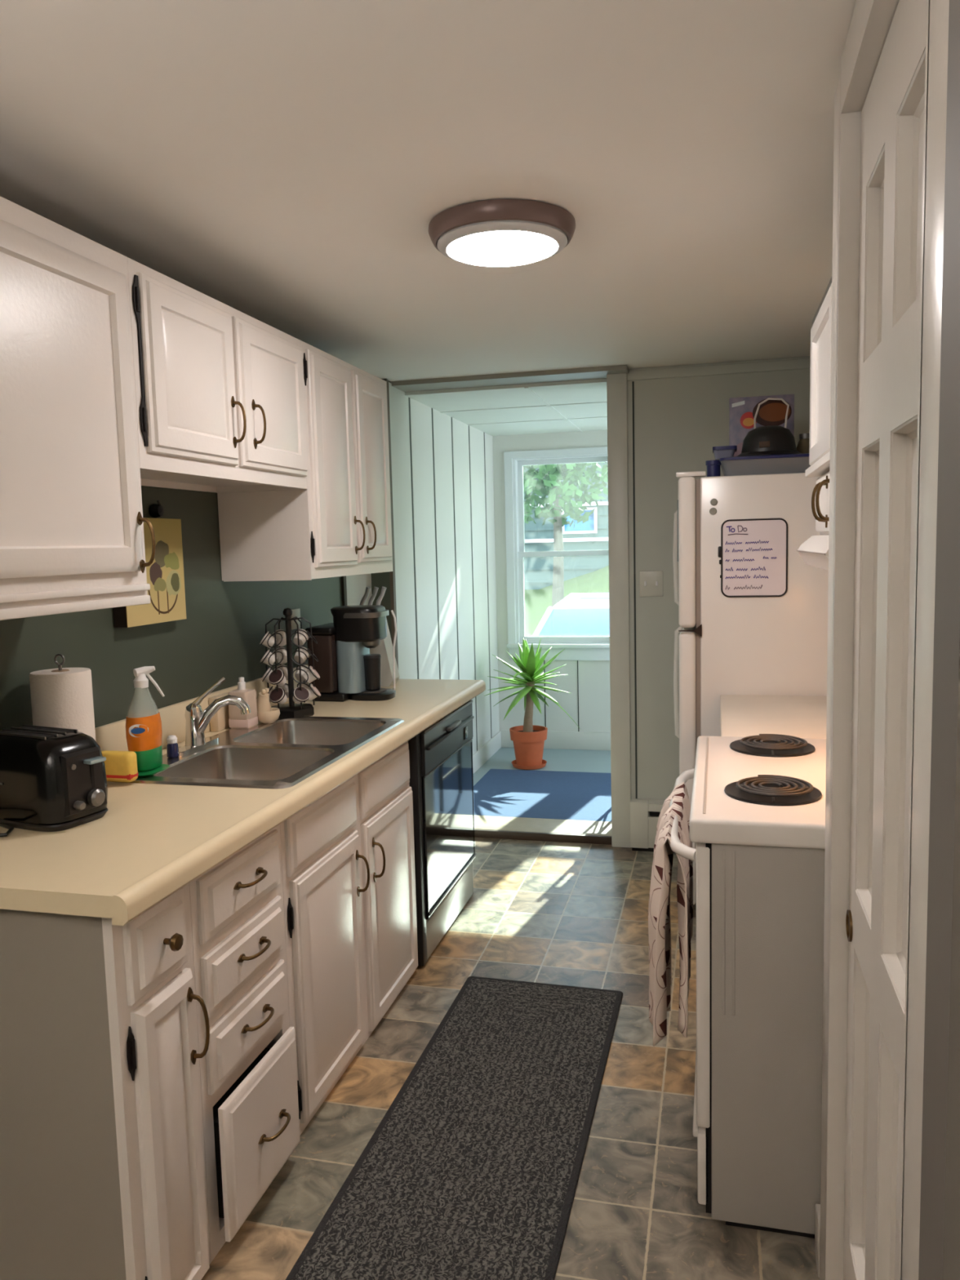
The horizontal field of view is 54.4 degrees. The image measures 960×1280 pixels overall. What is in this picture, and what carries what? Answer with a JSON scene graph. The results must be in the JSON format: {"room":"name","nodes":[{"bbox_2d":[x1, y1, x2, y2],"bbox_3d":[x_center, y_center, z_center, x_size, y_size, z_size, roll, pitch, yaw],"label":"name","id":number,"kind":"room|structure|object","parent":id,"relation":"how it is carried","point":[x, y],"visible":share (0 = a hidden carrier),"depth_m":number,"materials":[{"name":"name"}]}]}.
{"room":"kitchen","nodes":[
{"label":"kitchen","id":0,"kind":"room"},
{"bbox_2d":[0,485,372,730],"bbox_3d":[-1.315,0.205,1.730,0.100,2.310,6.050,0,6,14],"label":"wall","id":1,"kind":"structure","parent":0,"point":[221,633],"depth_m":2.97,"materials":[{"name":"green paint"}]},
{"bbox_2d":[0,195,155,620],"bbox_3d":[-1.057,-0.432,1.732,0.393,0.798,1.013,0,6,14],"label":"upper cabinet","id":2,"kind":"object","parent":1,"relation":"attached to","point":[72,537],"visible":1,"depth_m":1.93,"materials":[{"name":"white paint"}]},
{"bbox_2d":[113,517,186,627],"bbox_3d":[-0.978,-0.204,2.760,0.043,0.309,0.301,0,6,14],"label":"canvas","id":3,"kind":"object","parent":1,"relation":"attached to","point":[165,575],"visible":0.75,"depth_m":2.79},
{"bbox_2d":[148,499,164,518],"bbox_3d":[-0.971,-0.394,2.810,0.032,0.054,0.044,0,6,14],"label":"wall hook","id":4,"kind":"object","parent":1,"relation":"attached to","point":[155,510],"visible":1,"depth_m":2.80,"materials":[{"name":"metal"}]},
{"bbox_2d":[94,663,309,751],"bbox_3d":[-0.923,0.250,3.023,0.020,0.122,2.603,0,6,14],"label":"backsplash","id":5,"kind":"structure","parent":1,"relation":"attached to","point":[111,736],"depth_m":2.87,"materials":[{"name":"beige laminate"}]},
{"bbox_2d":[127,257,307,493],"bbox_3d":[-0.824,-0.691,2.654,0.392,0.479,0.930,0,6,14],"label":"upper cabinet","id":6,"kind":"object","parent":1,"relation":"attached to","point":[220,389],"visible":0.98,"depth_m":2.50,"materials":[{"name":"white paint"}]},
{"bbox_2d":[290,608,300,629],"bbox_3d":[-0.744,-0.085,3.768,0.006,0.080,0.080,0,6,14],"label":"outlet plate","id":7,"kind":"object","parent":1,"relation":"attached to","point":[295,612],"visible":0.63,"depth_m":3.76,"materials":[{"name":"plastic"}]},
{"bbox_2d":[217,340,392,581],"bbox_3d":[-0.606,-0.631,3.512,0.392,0.781,0.817,0,6,14],"label":"upper cabinet","id":8,"kind":"object","parent":1,"relation":"attached to","point":[340,525],"visible":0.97,"depth_m":3.21,"materials":[{"name":"white paint"}]},
{"bbox_2d":[341,575,346,605],"bbox_3d":[-0.627,-0.585,4.214,0.012,1.270,0.030,0,6,14],"label":"trim","id":9,"kind":"structure","parent":1,"relation":"attached to","point":[344,587],"depth_m":4.24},
{"bbox_2d":[371,378,391,639],"bbox_3d":[-0.474,-0.106,4.614,0.114,2.310,0.017,0,6,14],"label":"trim","id":10,"kind":"structure","parent":1,"relation":"attached to","point":[380,580],"depth_m":4.59,"materials":[{"name":"green paint"}]},
{"bbox_2d":[0,0,856,381],"bbox_3d":[0.118,-0.996,1.378,3.050,0.080,6.320,0,6,14],"label":"ceiling","id":11,"kind":"structure","parent":0,"point":[288,164],"depth_m":1.95,"materials":[{"name":"paint"}]},
{"bbox_2d":[428,199,575,266],"bbox_3d":[0.056,-1.018,2.376,0.374,0.074,0.374,0,6,14],"label":"ceiling lamp","id":12,"kind":"object","parent":11,"relation":"attached to","point":[497,233],"visible":1,"depth_m":2.27,"materials":[{"name":"brown metal"}]},
{"bbox_2d":[448,230,556,266],"bbox_3d":[0.057,-0.996,2.379,0.276,0.029,0.276,0,6,14],"label":"diffuser","id":13,"kind":"object","parent":12,"relation":"attached to","point":[491,248],"depth_m":2.33,"materials":[{"name":"glass"}]},
{"bbox_2d":[388,382,499,754],"bbox_3d":[-0.186,-0.187,5.737,0.100,2.370,2.290,0,6,14],"label":"wall","id":14,"kind":"structure","parent":0,"point":[442,475],"depth_m":5.45,"materials":[{"name":"paint"}]},
{"bbox_2d":[472,731,501,773],"bbox_3d":[-0.061,0.814,5.999,0.014,0.120,1.730,0,6,14],"label":"baseboard","id":15,"kind":"structure","parent":14,"relation":"attached to","point":[493,745],"depth_m":6.39,"materials":[{"name":"paint"}]},
{"bbox_2d":[404,378,607,435],"bbox_3d":[1.290,-1.392,5.369,3.140,0.092,2.030,0,6,14],"label":"ceiling","id":16,"kind":"structure","parent":0,"point":[575,406],"depth_m":5.21,"materials":[{"name":"paint"}]},
{"bbox_2d":[201,837,819,1279],"bbox_3d":[0.170,1.384,1.588,3.050,0.080,6.260,0,6,14],"label":"floor","id":17,"kind":"structure","parent":0,"point":[553,913],"depth_m":2.57,"materials":[{"name":"tile"}]},
{"bbox_2d":[0,883,211,1279],"bbox_3d":[-0.876,0.904,1.885,0.670,0.868,0.250,0,6,14],"label":"base cabinet","id":18,"kind":"object","parent":17,"relation":"on","point":[103,1176],"visible":0.96,"depth_m":1.74,"materials":[{"name":"grey paint"}]},
{"bbox_2d":[189,824,300,1262],"bbox_3d":[-0.783,0.870,2.201,0.695,0.868,0.409,0,6,14],"label":"base cabinet","id":19,"kind":"object","parent":17,"relation":"on","point":[248,1071],"visible":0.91,"depth_m":2.06,"materials":[{"name":"white paint"}]},
{"bbox_2d":[280,741,417,1135],"bbox_3d":[-0.627,0.797,2.877,0.666,0.868,0.984,0,6,14],"label":"base cabinet","id":20,"kind":"object","parent":17,"relation":"on","point":[349,898],"visible":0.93,"depth_m":2.65,"materials":[{"name":"white paint"}]},
{"bbox_2d":[0,663,485,925],"bbox_3d":[-0.614,0.276,2.948,0.658,0.174,2.603,0,6,14],"label":"countertop","id":21,"kind":"structure","parent":20,"relation":"on","point":[152,841],"depth_m":2.04,"materials":[{"name":"beige laminate"}]},
{"bbox_2d":[0,822,13,836],"bbox_3d":[-1.072,0.409,2.026,0.172,0.010,0.070,3,7,36],"label":"power cord","id":22,"kind":"object","parent":21,"relation":"on","point":[11,828],"visible":1,"depth_m":2.01,"materials":[{"name":"black plastic"}]},
{"bbox_2d":[0,724,107,831],"bbox_3d":[-0.994,0.304,2.112,0.333,0.200,0.185,1,6,26],"label":"toaster","id":23,"kind":"object","parent":21,"relation":"on","point":[52,779],"visible":1,"depth_m":2.02,"materials":[{"name":"black metal"}]},
{"bbox_2d":[53,653,65,671],"bbox_3d":[-1.019,0.210,2.288,0.136,0.355,0.136,0,6,14],"label":"paper towel holder","id":24,"kind":"object","parent":21,"relation":"on","point":[60,666],"visible":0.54,"depth_m":2.27,"materials":[{"name":"grey metal"}]},
{"bbox_2d":[29,667,95,740],"bbox_3d":[-1.019,0.222,2.289,0.138,0.299,0.138,0,6,14],"label":"paper towel roll","id":25,"kind":"object","parent":24,"relation":"on","point":[64,698],"visible":0.6,"depth_m":2.23,"materials":[{"name":"paper"}]},
{"bbox_2d":[101,750,138,782],"bbox_3d":[-0.939,0.327,2.415,0.104,0.078,0.042,0,6,14],"label":"sponge","id":26,"kind":"object","parent":21,"relation":"on","point":[120,766],"visible":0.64,"depth_m":2.39,"materials":[{"name":"yellow"}]},
{"bbox_2d":[178,676,251,755],"bbox_3d":[-0.801,0.222,2.794,0.184,0.206,0.240,0,6,14],"label":"faucet","id":27,"kind":"object","parent":21,"relation":"on","point":[197,720],"visible":0.96,"depth_m":2.80,"materials":[{"name":"silver metal"}]},
{"bbox_2d":[208,692,229,731],"bbox_3d":[-0.867,0.241,3.134,0.032,0.115,0.110,0,6,14],"label":"coaster","id":28,"kind":"object","parent":21,"relation":"on","point":[219,722],"visible":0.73,"depth_m":3.10,"materials":[{"name":"beige wood"}]},
{"bbox_2d":[108,715,404,788],"bbox_3d":[-0.624,0.400,2.841,0.539,0.166,0.934,0,6,14],"label":"sink","id":29,"kind":"object","parent":21,"relation":"in","point":[283,753],"visible":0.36,"depth_m":2.82,"materials":[{"name":"metal"}]},
{"bbox_2d":[137,764,169,777],"bbox_3d":[-0.905,0.352,2.513,0.116,0.006,0.132,0,6,14],"label":"tray","id":30,"kind":"object","parent":29,"relation":"on","point":[162,767],"visible":0.43,"depth_m":2.49,"materials":[{"name":"green plastic"}]},
{"bbox_2d":[125,666,164,771],"bbox_3d":[-0.910,0.209,2.518,0.077,0.276,0.111,1,6,24],"label":"spray bottle","id":31,"kind":"object","parent":30,"relation":"on","point":[144,732],"visible":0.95,"depth_m":2.49,"materials":[{"name":"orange plastic"}]},
{"bbox_2d":[166,735,178,758],"bbox_3d":[-0.886,0.306,2.690,0.034,0.064,0.034,0,6,14],"label":"bottle","id":32,"kind":"object","parent":29,"relation":"on","point":[172,749],"visible":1,"depth_m":2.68,"materials":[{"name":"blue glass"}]},
{"bbox_2d":[227,676,257,728],"bbox_3d":[-0.796,0.207,3.128,0.074,0.168,0.074,0,6,14],"label":"soap dispenser","id":33,"kind":"object","parent":29,"relation":"on","point":[237,720],"visible":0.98,"depth_m":3.10,"materials":[{"name":"plastic"}]},
{"bbox_2d":[256,688,279,724],"bbox_3d":[-0.728,0.224,3.191,0.086,0.118,0.086,0,6,14],"label":"holder","id":34,"kind":"object","parent":29,"relation":"on","point":[266,714],"visible":0.97,"depth_m":3.17,"materials":[{"name":"ceramic"}]},
{"bbox_2d":[257,707,279,724],"bbox_3d":[-0.728,0.261,3.194,0.086,0.045,0.086,0,6,14],"label":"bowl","id":35,"kind":"object","parent":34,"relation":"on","point":[265,715],"depth_m":3.17,"materials":[{"name":"beige ceramic"}]},
{"bbox_2d":[260,607,319,717],"bbox_3d":[-0.681,0.078,3.345,0.195,0.388,0.200,0,6,14],"label":"stand","id":36,"kind":"object","parent":21,"relation":"on","point":[292,709],"visible":0.83,"depth_m":3.32,"materials":[{"name":"black metal"}]},
{"bbox_2d":[259,631,276,648],"bbox_3d":[-0.757,0.000,3.326,0.061,0.062,0.054,-1,6,9],"label":"pod","id":37,"kind":"object","parent":36,"relation":"in","point":[271,642],"visible":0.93,"depth_m":3.31,"materials":[{"name":"plastic"}]},
{"bbox_2d":[260,649,277,666],"bbox_3d":[-0.756,0.065,3.332,0.061,0.062,0.054,-1,6,9],"label":"pod","id":38,"kind":"object","parent":36,"relation":"in","point":[272,660],"visible":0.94,"depth_m":3.32,"materials":[{"name":"plastic"}]},
{"bbox_2d":[268,669,286,686],"bbox_3d":[-0.708,0.134,3.280,0.054,0.062,0.061,3,7,39],"label":"pod","id":39,"kind":"object","parent":36,"relation":"in","point":[273,677],"visible":0.99,"depth_m":3.27,"materials":[{"name":"plastic"}]},
{"bbox_2d":[269,687,287,704],"bbox_3d":[-0.706,0.199,3.287,0.054,0.062,0.061,3,7,39],"label":"pod","id":40,"kind":"object","parent":36,"relation":"in","point":[275,696],"visible":0.98,"depth_m":3.28,"materials":[{"name":"plastic"}]},
{"bbox_2d":[272,629,286,646],"bbox_3d":[-0.725,-0.008,3.399,0.061,0.062,0.054,3,7,39],"label":"pod","id":41,"kind":"object","parent":36,"relation":"in","point":[278,637],"visible":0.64,"depth_m":3.38,"materials":[{"name":"plastic"}]},
{"bbox_2d":[272,647,287,664],"bbox_3d":[-0.723,0.057,3.405,0.061,0.062,0.054,3,7,39],"label":"pod","id":42,"kind":"object","parent":36,"relation":"in","point":[279,655],"visible":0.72,"depth_m":3.39,"materials":[{"name":"plastic"}]},
{"bbox_2d":[293,686,309,703],"bbox_3d":[-0.637,0.196,3.294,0.061,0.062,0.054,3,7,39],"label":"pod","id":43,"kind":"object","parent":36,"relation":"in","point":[303,695],"visible":0.98,"depth_m":3.28,"materials":[{"name":"plastic"}]},
{"bbox_2d":[294,664,307,680],"bbox_3d":[-0.652,0.119,3.419,0.054,0.062,0.061,3,7,39],"label":"pod","id":44,"kind":"object","parent":36,"relation":"in","point":[297,673],"visible":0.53,"depth_m":3.40,"materials":[{"name":"plastic"}]},
{"bbox_2d":[293,628,310,645],"bbox_3d":[-0.655,-0.011,3.406,0.054,0.062,0.061,3,7,39],"label":"pod","id":45,"kind":"object","parent":36,"relation":"in","point":[302,639],"visible":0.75,"depth_m":3.39,"materials":[{"name":"plastic"}]},
{"bbox_2d":[293,646,311,663],"bbox_3d":[-0.654,0.054,3.412,0.054,0.062,0.061,3,7,39],"label":"pod","id":46,"kind":"object","parent":36,"relation":"in","point":[303,658],"visible":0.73,"depth_m":3.40,"materials":[{"name":"plastic"}]},
{"bbox_2d":[302,666,319,683],"bbox_3d":[-0.606,0.123,3.360,0.061,0.062,0.054,-1,6,9],"label":"pod","id":47,"kind":"object","parent":36,"relation":"in","point":[311,677],"visible":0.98,"depth_m":3.34,"materials":[{"name":"plastic"}]},
{"bbox_2d":[306,684,320,701],"bbox_3d":[-0.604,0.188,3.366,0.061,0.062,0.054,-1,6,9],"label":"pod","id":48,"kind":"object","parent":36,"relation":"in","point":[312,695],"visible":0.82,"depth_m":3.35,"materials":[{"name":"plastic"}]},
{"bbox_2d":[305,604,395,701],"bbox_3d":[-0.499,0.049,3.708,0.315,0.364,0.235,0,6,14],"label":"coffee maker","id":49,"kind":"object","parent":21,"relation":"on","point":[340,649],"visible":0.95,"depth_m":3.63,"materials":[{"name":"black plastic"}]},
{"bbox_2d":[363,653,381,690],"bbox_3d":[-0.426,0.126,3.700,0.072,0.140,0.072,0,6,14],"label":"travel mug","id":50,"kind":"object","parent":49,"relation":"on","point":[371,661],"visible":1,"depth_m":3.67,"materials":[{"name":"plastic"}]},
{"bbox_2d":[369,618,399,686],"bbox_3d":[-0.452,0.026,4.038,0.180,0.340,0.090,0,6,14],"label":"knife block","id":51,"kind":"object","parent":21,"relation":"on","point":[384,648],"visible":0.25,"depth_m":3.99,"materials":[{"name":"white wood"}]},
{"bbox_2d":[360,586,370,604],"bbox_3d":[-0.498,-0.173,4.008,0.063,0.110,0.024,0,6,14],"label":"knife","id":52,"kind":"object","parent":51,"relation":"in","point":[367,588],"visible":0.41,"depth_m":4.00,"materials":[{"name":"metal"}]},
{"bbox_2d":[368,586,378,604],"bbox_3d":[-0.463,-0.167,3.999,0.063,0.122,0.024,0,6,14],"label":"knife","id":53,"kind":"object","parent":51,"relation":"in","point":[375,588],"visible":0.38,"depth_m":3.99,"materials":[{"name":"metal"}]},
{"bbox_2d":[376,586,386,604],"bbox_3d":[-0.428,-0.161,3.991,0.063,0.134,0.024,0,6,14],"label":"knife","id":54,"kind":"object","parent":51,"relation":"in","point":[384,588],"visible":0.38,"depth_m":3.98,"materials":[{"name":"metal"}]},
{"bbox_2d":[381,609,396,689],"bbox_3d":[-0.387,0.043,3.845,0.022,0.340,0.159,-6,7,-36],"label":"cord","id":55,"kind":"object","parent":21,"relation":"on","point":[392,611],"visible":0.76,"depth_m":3.79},
{"bbox_2d":[408,699,475,965],"bbox_3d":[-0.413,0.706,3.705,0.660,0.850,0.724,0,6,14],"label":"dishwasher","id":56,"kind":"object","parent":17,"relation":"on","point":[441,783],"visible":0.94,"depth_m":3.53,"materials":[{"name":"black plastic"}]},
{"bbox_2d":[285,976,622,1279],"bbox_3d":[-0.022,1.272,2.297,0.537,0.008,1.860,0,6,15],"label":"rug","id":57,"kind":"object","parent":17,"relation":"on","point":[472,1171],"visible":1,"depth_m":2.31,"materials":[{"name":"fabric"}]},
{"bbox_2d":[666,733,826,1238],"bbox_3d":[0.859,0.690,2.314,0.762,1.120,0.864,0,6,14],"label":"stove","id":58,"kind":"object","parent":17,"relation":"on","point":[757,824],"visible":0.59,"depth_m":1.97,"materials":[{"name":"white metal"}]},
{"bbox_2d":[648,782,693,1046],"bbox_3d":[0.472,0.662,2.316,0.103,0.520,0.552,0,6,14],"label":"dish towel","id":59,"kind":"object","parent":58,"relation":"hanging from","point":[659,908],"visible":0.93,"depth_m":2.11,"materials":[{"name":"fabric"}]},
{"bbox_2d":[688,735,826,849],"bbox_3d":[0.878,0.353,2.273,0.695,0.054,0.864,0,6,14],"label":"cooktop","id":60,"kind":"object","parent":58,"relation":"in","point":[723,815],"depth_m":2.07,"materials":[{"name":"white metal"}]},
{"bbox_2d":[672,471,828,905],"bbox_3d":[1.209,0.203,3.868,0.826,1.760,0.712,0,6,14],"label":"refrigerator","id":61,"kind":"object","parent":17,"relation":"on","point":[759,646],"visible":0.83,"depth_m":3.53,"materials":[{"name":"white metal"}]},
{"bbox_2d":[705,460,721,476],"bbox_3d":[0.908,-0.664,3.630,0.060,0.070,0.060,0,6,14],"label":"jar","id":62,"kind":"object","parent":61,"relation":"on","point":[713,467],"visible":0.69,"depth_m":3.61,"materials":[{"name":"blue plastic"}]},
{"bbox_2d":[718,518,787,597],"bbox_3d":[1.020,-0.306,3.492,0.251,0.292,0.014,0,6,14],"label":"whiteboard","id":63,"kind":"object","parent":61,"relation":"attached to","point":[753,553],"visible":1,"depth_m":3.49,"materials":[{"name":"plastic"}]},
{"bbox_2d":[728,394,794,456],"bbox_3d":[1.151,-0.823,3.821,0.252,0.336,0.060,0,6,14],"label":"printed box","id":64,"kind":"object","parent":61,"relation":"on","point":[742,411],"visible":0.51,"depth_m":3.79,"materials":[{"name":"cardboard"}]},
{"bbox_2d":[719,425,810,475],"bbox_3d":[1.127,-0.732,3.629,0.380,0.195,0.310,0,6,14],"label":"storage bin","id":65,"kind":"object","parent":61,"relation":"on","point":[786,463],"depth_m":3.52,"materials":[{"name":"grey plastic"}]},
{"bbox_2d":[712,445,737,460],"bbox_3d":[0.962,-0.733,3.671,0.092,0.048,0.130,0,6,14],"label":"food container","id":66,"kind":"object","parent":65,"relation":"on","point":[722,451],"visible":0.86,"depth_m":3.62,"materials":[{"name":"clear plastic"}]},
{"bbox_2d":[753,397,789,428],"bbox_3d":[1.162,-0.839,3.723,0.135,0.249,0.008,0,6,14],"label":"handle","id":67,"kind":"object","parent":65,"relation":"on","point":[768,398],"visible":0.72,"depth_m":3.71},
{"bbox_2d":[796,433,809,453],"bbox_3d":[1.326,-0.747,3.795,0.080,0.182,0.080,0,6,14],"label":"glass jar","id":68,"kind":"object","parent":61,"relation":"on","point":[803,445],"visible":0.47,"depth_m":3.76,"materials":[{"name":"brown glass"}]},
{"bbox_3d":[1.143,0.729,3.115,0.625,0.868,0.785,0,6,14],"label":"base cabinet","id":69,"kind":"object","parent":17,"relation":"on","visible":0},
{"bbox_2d":[720,694,826,738],"bbox_3d":[1.127,0.272,3.084,0.643,0.045,0.818,0,6,14],"label":"backguard","id":70,"kind":"structure","parent":69,"relation":"on","point":[803,717],"depth_m":3.10,"materials":[{"name":"metal"}]},
{"bbox_2d":[473,746,611,786],"bbox_3d":[1.370,0.925,5.690,3.140,0.110,1.850,0,6,14],"label":"floor","id":71,"kind":"structure","parent":0,"point":[557,760],"depth_m":6.34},
{"bbox_2d":[484,638,580,769],"bbox_3d":[0.331,0.416,6.131,0.627,0.866,0.606,0,6,14],"label":"yucca","id":72,"kind":"object","parent":71,"relation":"on","point":[528,739],"visible":1,"depth_m":6.12,"materials":[{"name":"plant"}]},
{"bbox_2d":[509,724,547,765],"bbox_3d":[0.325,0.709,6.207,0.252,0.244,0.252,0,6,14],"label":"pot","id":73,"kind":"object","parent":72,"relation":"attached to","point":[528,740],"depth_m":6.13,"materials":[{"name":"ceramic"}]},
{"bbox_2d":[473,768,611,822],"bbox_3d":[0.541,0.906,5.493,1.240,0.008,1.050,0,6,14],"label":"rug","id":74,"kind":"object","parent":71,"relation":"on","point":[526,793],"visible":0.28,"depth_m":5.47,"materials":[{"name":"blue fabric"}]},
{"bbox_2d":[492,430,610,732],"bbox_3d":[1.560,-0.316,6.437,3.140,2.400,0.140,0,6,14],"label":"wall","id":75,"kind":"structure","parent":0,"point":[593,676],"depth_m":6.66,"materials":[{"name":"paint"}]},
{"bbox_2d":[501,729,610,751],"bbox_3d":[1.573,0.722,6.465,2.926,0.130,0.014,0,6,14],"label":"baseboard","id":76,"kind":"structure","parent":75,"relation":"attached to","point":[583,740],"depth_m":6.69,"materials":[{"name":"paint"}]},
{"bbox_2d":[503,446,609,660],"bbox_3d":[0.617,-0.597,6.620,0.862,1.480,0.190,0,6,14],"label":"window","id":77,"kind":"structure","parent":75,"relation":"in","point":[574,647],"depth_m":6.64,"materials":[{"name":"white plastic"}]},
{"bbox_2d":[543,660,578,731],"bbox_3d":[1.049,0.397,6.569,1.206,0.520,0.003,0,6,14],"label":"trim","id":78,"kind":"structure","parent":75,"relation":"attached to","point":[544,660],"depth_m":6.67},
{"bbox_2d":[626,355,810,799],"bbox_3d":[1.563,-0.138,4.417,1.740,2.310,0.250,0,6,14],"label":"wall","id":79,"kind":"structure","parent":0,"point":[678,421],"depth_m":4.42,"materials":[{"name":"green paint"}]},
{"bbox_2d":[391,364,628,391],"bbox_3d":[0.135,-1.263,4.519,1.160,0.024,0.200,0,6,14],"label":"trim","id":80,"kind":"structure","parent":79,"relation":"attached to","point":[596,372],"depth_m":4.47,"materials":[{"name":"grey paint"}]},
{"bbox_2d":[474,815,611,844],"bbox_3d":[0.201,1.028,4.904,1.220,0.122,0.257,0,6,14],"label":"threshold","id":81,"kind":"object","parent":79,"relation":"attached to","point":[591,832],"depth_m":4.81,"materials":[{"name":"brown wood"}]},
{"bbox_2d":[606,373,631,847],"bbox_3d":[0.706,-0.128,4.636,0.095,2.290,0.288,0,6,14],"label":"trim","id":82,"kind":"structure","parent":79,"relation":"attached to","point":[616,384],"depth_m":4.49,"materials":[{"name":"white paint"}]},
{"bbox_2d":[631,381,637,798],"bbox_3d":[0.744,-0.214,4.485,0.008,2.010,0.004,0,6,14],"label":"trim","id":83,"kind":"structure","parent":79,"relation":"attached to","point":[633,382],"depth_m":4.48,"materials":[{"name":"wood"}]},
{"bbox_2d":[639,570,662,596],"bbox_3d":[0.817,-0.267,4.454,0.110,0.122,0.016,0,6,14],"label":"light switch","id":84,"kind":"object","parent":79,"relation":"attached to","point":[651,583],"visible":1,"depth_m":4.46,"materials":[{"name":"plastic"}]},
{"bbox_2d":[630,798,675,853],"bbox_3d":[1.236,0.905,4.446,1.027,0.247,0.066,0,6,14],"label":"baseboard heater","id":85,"kind":"object","parent":79,"relation":"attached to","point":[644,813],"visible":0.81,"depth_m":4.53,"materials":[{"name":"paint"}]},
{"bbox_2d":[626,358,810,380],"bbox_3d":[1.519,-1.239,4.173,1.708,0.043,0.014,0,6,14],"label":"trim","id":86,"kind":"structure","parent":79,"relation":"attached to","point":[794,364],"depth_m":4.27,"materials":[{"name":"green paint"}]},
{"bbox_2d":[918,0,959,1279],"bbox_3d":[0.313,0.284,0.542,0.090,2.310,0.060,0,6,14],"label":"door frame","id":87,"kind":"structure","parent":0,"point":[940,1202],"depth_m":0.53,"materials":[{"name":"paint"}]},
{"bbox_3d":[-0.511,-0.113,4.687,0.206,2.310,0.108,0,6,14],"label":"wall","id":88,"kind":"structure","parent":0,"visible":0},
{"bbox_2d":[385,380,399,679],"bbox_3d":[-0.424,-0.102,4.604,0.018,2.300,0.032,0,6,14],"label":"trim","id":89,"kind":"structure","parent":88,"relation":"attached to","point":[392,574],"depth_m":4.57,"materials":[{"name":"wood"}]},
{"bbox_3d":[0.295,0.331,0.085,0.100,2.310,3.640,0,6,14],"label":"wall","id":90,"kind":"structure","parent":0,"visible":0},
{"bbox_2d":[814,1204,820,1277],"bbox_3d":[0.703,1.241,1.929,0.014,0.110,0.074,0,6,14],"label":"baseboard","id":91,"kind":"structure","parent":90,"relation":"attached to","point":[817,1211],"depth_m":1.93,"materials":[{"name":"white paint"}]},
{"bbox_2d":[819,73,840,1279],"bbox_3d":[0.655,0.168,1.735,0.012,2.285,0.093,0,6,14],"label":"trim","id":92,"kind":"structure","parent":90,"relation":"attached to","point":[837,93],"depth_m":1.73,"materials":[{"name":"white paint"}]},
{"bbox_2d":[840,0,871,105],"bbox_3d":[0.518,-0.899,1.193,0.012,0.086,0.799,0,6,14],"label":"trim","id":93,"kind":"structure","parent":90,"relation":"attached to","point":[861,8],"depth_m":1.44,"materials":[{"name":"white paint"}]},
{"bbox_2d":[824,0,929,1279],"bbox_3d":[0.607,0.240,1.342,0.112,2.223,0.719,0,6,14],"label":"trim","id":94,"kind":"structure","parent":90,"relation":"attached to","point":[881,13],"depth_m":1.64,"materials":[{"name":"white paint"}]},
{"bbox_2d":[843,0,926,1279],"bbox_3d":[0.600,0.243,1.348,0.041,2.200,0.690,0,6,14],"label":"door","id":95,"kind":"structure","parent":90,"relation":"in","point":[892,113],"depth_m":1.39,"materials":[{"name":"white paint"}]},
{"bbox_2d":[900,0,949,1279],"bbox_3d":[0.461,0.283,0.969,0.012,2.219,0.096,0,6,14],"label":"trim","id":96,"kind":"structure","parent":90,"relation":"attached to","point":[938,29],"depth_m":0.94,"materials":[{"name":"white paint"}]},
{"bbox_3d":[1.488,0.009,2.979,0.100,2.310,2.590,0,6,14],"label":"wall","id":97,"kind":"structure","parent":0,"visible":0},
{"bbox_2d":[796,534,828,570],"bbox_3d":[0.993,-0.204,2.153,0.446,0.085,0.680,0,6,14],"label":"range hood","id":98,"kind":"object","parent":97,"relation":"attached to","point":[814,551],"visible":0.16,"depth_m":2.18,"materials":[{"name":"white metal"}]},
{"bbox_2d":[804,451,830,476],"bbox_3d":[1.008,-0.420,2.160,0.420,0.020,0.745,0,6,14],"label":"wall shelf","id":99,"kind":"object","parent":97,"relation":"attached to","point":[821,466],"visible":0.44,"depth_m":2.30,"materials":[{"name":"white paint"}]},
{"bbox_2d":[808,276,831,466],"bbox_3d":[0.995,-0.623,2.129,0.398,0.388,0.680,0,6,14],"label":"wall cabinet","id":100,"kind":"object","parent":97,"relation":"attached to","point":[820,331],"visible":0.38,"depth_m":2.30,"materials":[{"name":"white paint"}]},
{"bbox_2d":[811,471,829,534],"bbox_3d":[0.998,-0.328,2.149,0.435,0.157,0.700,0,6,14],"label":"upper cabinet","id":101,"kind":"object","parent":97,"relation":"attached to","point":[821,512],"visible":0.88,"depth_m":2.25,"materials":[{"name":"white paint"}]},
{"label":"outside","id":102,"kind":"structure","parent":0,"visible":0},
{"bbox_3d":[2.525,1.184,9.962,16.000,0.062,6.200,0,6,14],"label":"driveway","id":103,"kind":"object","parent":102,"visible":0},
{"bbox_2d":[532,592,609,635],"bbox_3d":[1.546,0.331,10.415,2.180,1.616,4.430,0,6,14],"label":"swimming pool","id":104,"kind":"object","parent":103,"relation":"on","point":[578,614],"visible":0.06,"depth_m":9.97,"materials":[{"name":"liquid"}]},
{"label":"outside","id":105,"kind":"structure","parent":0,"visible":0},
{"bbox_2d":[524,565,608,635],"bbox_3d":[5.765,-4.595,22.731,60.000,8.736,34.000,0,6,14],"label":"lawn","id":106,"kind":"structure","parent":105,"point":[537,602],"depth_m":21.83,"materials":[{"name":"plant"}]},
{"bbox_2d":[523,462,608,606],"bbox_3d":[1.484,-2.488,18.537,2.265,4.303,2.282,-3,6,-11],"label":"tree","id":107,"kind":"object","parent":106,"relation":"on","point":[569,491],"visible":0.46,"depth_m":18.28,"materials":[{"name":"green plant"}]},
{"bbox_2d":[523,462,608,589],"bbox_3d":[2.222,-4.443,27.069,20.000,6.300,8.200,0,6,14],"label":"house","id":108,"kind":"structure","parent":106,"relation":"on","point":[593,534],"depth_m":24.04,"materials":[{"name":"grey"}]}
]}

